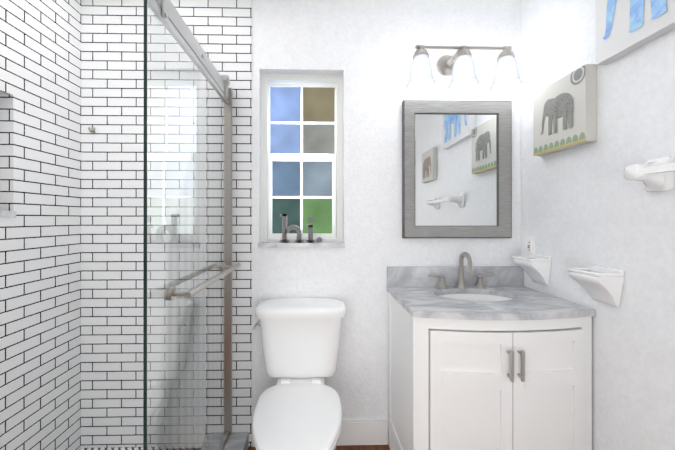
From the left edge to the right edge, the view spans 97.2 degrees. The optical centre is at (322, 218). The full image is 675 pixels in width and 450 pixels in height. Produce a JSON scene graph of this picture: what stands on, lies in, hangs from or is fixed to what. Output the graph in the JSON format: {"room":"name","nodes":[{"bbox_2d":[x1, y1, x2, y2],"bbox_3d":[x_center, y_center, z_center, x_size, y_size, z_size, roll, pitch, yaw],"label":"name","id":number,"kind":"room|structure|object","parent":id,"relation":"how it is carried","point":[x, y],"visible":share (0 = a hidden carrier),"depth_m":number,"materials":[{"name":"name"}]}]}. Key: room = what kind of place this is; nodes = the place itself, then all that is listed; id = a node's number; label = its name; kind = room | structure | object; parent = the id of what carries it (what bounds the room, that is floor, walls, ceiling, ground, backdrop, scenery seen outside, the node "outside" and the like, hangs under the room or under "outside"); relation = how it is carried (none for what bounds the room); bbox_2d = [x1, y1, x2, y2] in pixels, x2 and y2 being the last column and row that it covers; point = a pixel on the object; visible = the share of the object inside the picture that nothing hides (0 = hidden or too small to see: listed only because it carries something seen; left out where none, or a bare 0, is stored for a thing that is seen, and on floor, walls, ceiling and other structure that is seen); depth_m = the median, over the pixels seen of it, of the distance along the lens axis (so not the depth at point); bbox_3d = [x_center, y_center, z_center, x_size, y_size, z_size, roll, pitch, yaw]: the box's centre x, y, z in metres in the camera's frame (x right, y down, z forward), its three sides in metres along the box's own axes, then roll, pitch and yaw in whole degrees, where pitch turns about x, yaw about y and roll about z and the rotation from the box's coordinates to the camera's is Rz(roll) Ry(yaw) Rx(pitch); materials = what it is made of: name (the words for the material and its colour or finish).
{"room":"bathroom","nodes":[
{"label":"bathroom","id":0,"kind":"room"},
{"bbox_2d":[0,0,80,449],"bbox_3d":[-1.359,-0.001,0.223,0.206,2.460,3.145,0,0,-1],"label":"wall","id":1,"kind":"structure","parent":0,"point":[40,224],"depth_m":1.35,"materials":[{"name":"tile"}]},
{"bbox_2d":[248,445,389,449],"bbox_3d":[-0.067,1.279,0.249,2.790,0.100,3.145,0,0,-1],"label":"floor","id":2,"kind":"structure","parent":0,"point":[364,447],"depth_m":1.60,"materials":[{"name":"brown wood"}]},
{"bbox_2d":[79,447,157,449],"bbox_3d":[-0.925,1.227,0.952,0.704,0.006,1.287,0,0,-1],"label":"mosaic shower floor","id":3,"kind":"structure","parent":2,"relation":"on","point":[126,448],"depth_m":1.58,"materials":[{"name":"white tile"}]},
{"bbox_2d":[224,432,248,449],"bbox_3d":[-0.477,1.190,0.953,0.183,0.080,1.300,0,0,-1],"label":"shower curb","id":4,"kind":"object","parent":2,"relation":"on","point":[237,440],"visible":0.56,"depth_m":1.54,"materials":[{"name":"stone"}]},
{"bbox_2d":[143,0,240,449],"bbox_3d":[-0.463,0.205,0.953,0.088,1.885,1.297,0,0,-1],"label":"shower door","id":5,"kind":"structure","parent":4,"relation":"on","point":[195,406],"depth_m":1.15,"materials":[{"name":"clear glass"}]},
{"bbox_2d":[252,298,346,449],"bbox_3d":[-0.105,0.830,1.275,0.463,0.800,0.687,0,0,-1],"label":"toilet","id":6,"kind":"object","parent":2,"relation":"on","point":[298,406],"visible":0.98,"depth_m":1.43,"materials":[{"name":"white ceramic"}]},
{"bbox_2d":[387,252,594,449],"bbox_3d":[0.729,0.701,1.380,0.745,1.058,0.513,0,0,-1],"label":"bathroom vanity","id":7,"kind":"object","parent":2,"relation":"on","point":[489,357],"visible":1,"depth_m":1.18,"materials":[{"name":"white wood"}]},
{"bbox_2d":[252,0,520,421],"bbox_3d":[-0.098,0.000,1.703,2.790,2.460,0.160,0,0,-1],"label":"wall","id":8,"kind":"structure","parent":0,"point":[366,49],"depth_m":1.63,"materials":[{"name":"white paint"}]},
{"bbox_2d":[81,0,251,447],"bbox_3d":[-0.837,0.006,1.603,0.907,2.448,0.008,0,0,-1],"label":"wall tile","id":9,"kind":"structure","parent":8,"relation":"attached to","point":[112,147],"depth_m":1.59,"materials":[{"name":"white tile"}]},
{"bbox_2d":[88,127,94,133],"bbox_3d":[-1.225,-0.471,1.572,0.018,0.032,0.037,0,0,-1],"label":"hook","id":10,"kind":"object","parent":9,"relation":"attached to","point":[92,130],"visible":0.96,"depth_m":1.59,"materials":[{"name":"silver metal"}]},
{"bbox_2d":[258,74,344,247],"bbox_3d":[-0.117,-0.328,1.679,0.470,0.973,0.137,0,0,-1],"label":"window","id":11,"kind":"structure","parent":8,"relation":"in","point":[301,148],"depth_m":1.70,"materials":[{"name":"white"}]},
{"bbox_2d":[280,214,321,242],"bbox_3d":[-0.118,0.053,1.629,0.230,0.158,0.022,0,0,-1],"label":"sign","id":12,"kind":"object","parent":11,"relation":"on","point":[288,229],"visible":0.98,"depth_m":1.62,"materials":[{"name":"silver metal"}]},
{"bbox_2d":[252,419,387,446],"bbox_3d":[-0.015,1.163,1.616,0.735,0.135,0.014,0,0,-1],"label":"baseboard","id":13,"kind":"structure","parent":8,"relation":"attached to","point":[363,431],"depth_m":1.61,"materials":[{"name":"white wood"}]},
{"bbox_2d":[402,100,511,237],"bbox_3d":[0.732,-0.268,1.625,0.594,0.748,0.030,0,0,-1],"label":"mirror","id":14,"kind":"object","parent":8,"relation":"attached to","point":[456,168],"visible":1,"depth_m":1.63,"materials":[{"name":"silver metal"}]},
{"bbox_2d":[405,45,523,91],"bbox_3d":[0.720,-0.790,1.544,0.592,0.219,0.193,0,0,-1],"label":"sconce","id":15,"kind":"object","parent":8,"relation":"attached to","point":[458,65],"visible":1,"depth_m":1.51,"materials":[{"name":"white glass"}]},
{"bbox_2d":[521,0,674,449],"bbox_3d":[1.219,-0.001,0.278,0.218,2.460,3.145,0,0,-1],"label":"wall","id":16,"kind":"structure","parent":0,"point":[584,206],"depth_m":1.13,"materials":[{"name":"white paint"}]},
{"bbox_2d":[525,235,534,255],"bbox_3d":[1.094,0.145,1.574,0.010,0.116,0.066,0,0,-1],"label":"electrical outlet","id":17,"kind":"object","parent":16,"relation":"attached to","point":[529,244],"visible":0.96,"depth_m":1.57,"materials":[{"name":"white plastic"}]},
{"bbox_2d":[512,253,551,284],"bbox_3d":[1.048,0.253,1.495,0.105,0.142,0.135,0,0,-1],"label":"soap dish","id":18,"kind":"object","parent":16,"relation":"attached to","point":[536,267],"visible":0.98,"depth_m":1.45,"materials":[{"name":"white ceramic"}]},
{"bbox_2d":[533,64,596,155],"bbox_3d":[1.079,-0.468,1.345,0.050,0.310,0.289,0,0,-1],"label":"picture","id":19,"kind":"object","parent":16,"relation":"attached to","point":[564,112],"visible":1,"depth_m":1.29,"materials":[{"name":"grey fabric"}]},
{"bbox_2d":[566,265,624,306],"bbox_3d":[1.055,0.260,1.157,0.105,0.142,0.135,0,0,-1],"label":"soap dish","id":20,"kind":"object","parent":16,"relation":"attached to","point":[601,284],"visible":1,"depth_m":1.12,"materials":[{"name":"white ceramic"}]},
{"bbox_2d":[595,0,674,64],"bbox_3d":[1.090,-0.830,0.936,0.045,0.460,0.455,0,0,-1],"label":"picture","id":21,"kind":"object","parent":16,"relation":"attached to","point":[623,27],"visible":1,"depth_m":1.05,"materials":[{"name":"white fabric"}]},
{"bbox_2d":[624,156,674,191],"bbox_3d":[1.065,-0.146,0.749,0.102,0.110,0.536,0,0,-1],"label":"towel rail","id":22,"kind":"object","parent":16,"relation":"attached to","point":[654,174],"visible":1,"depth_m":0.95,"materials":[{"name":"white ceramic"}]}
]}

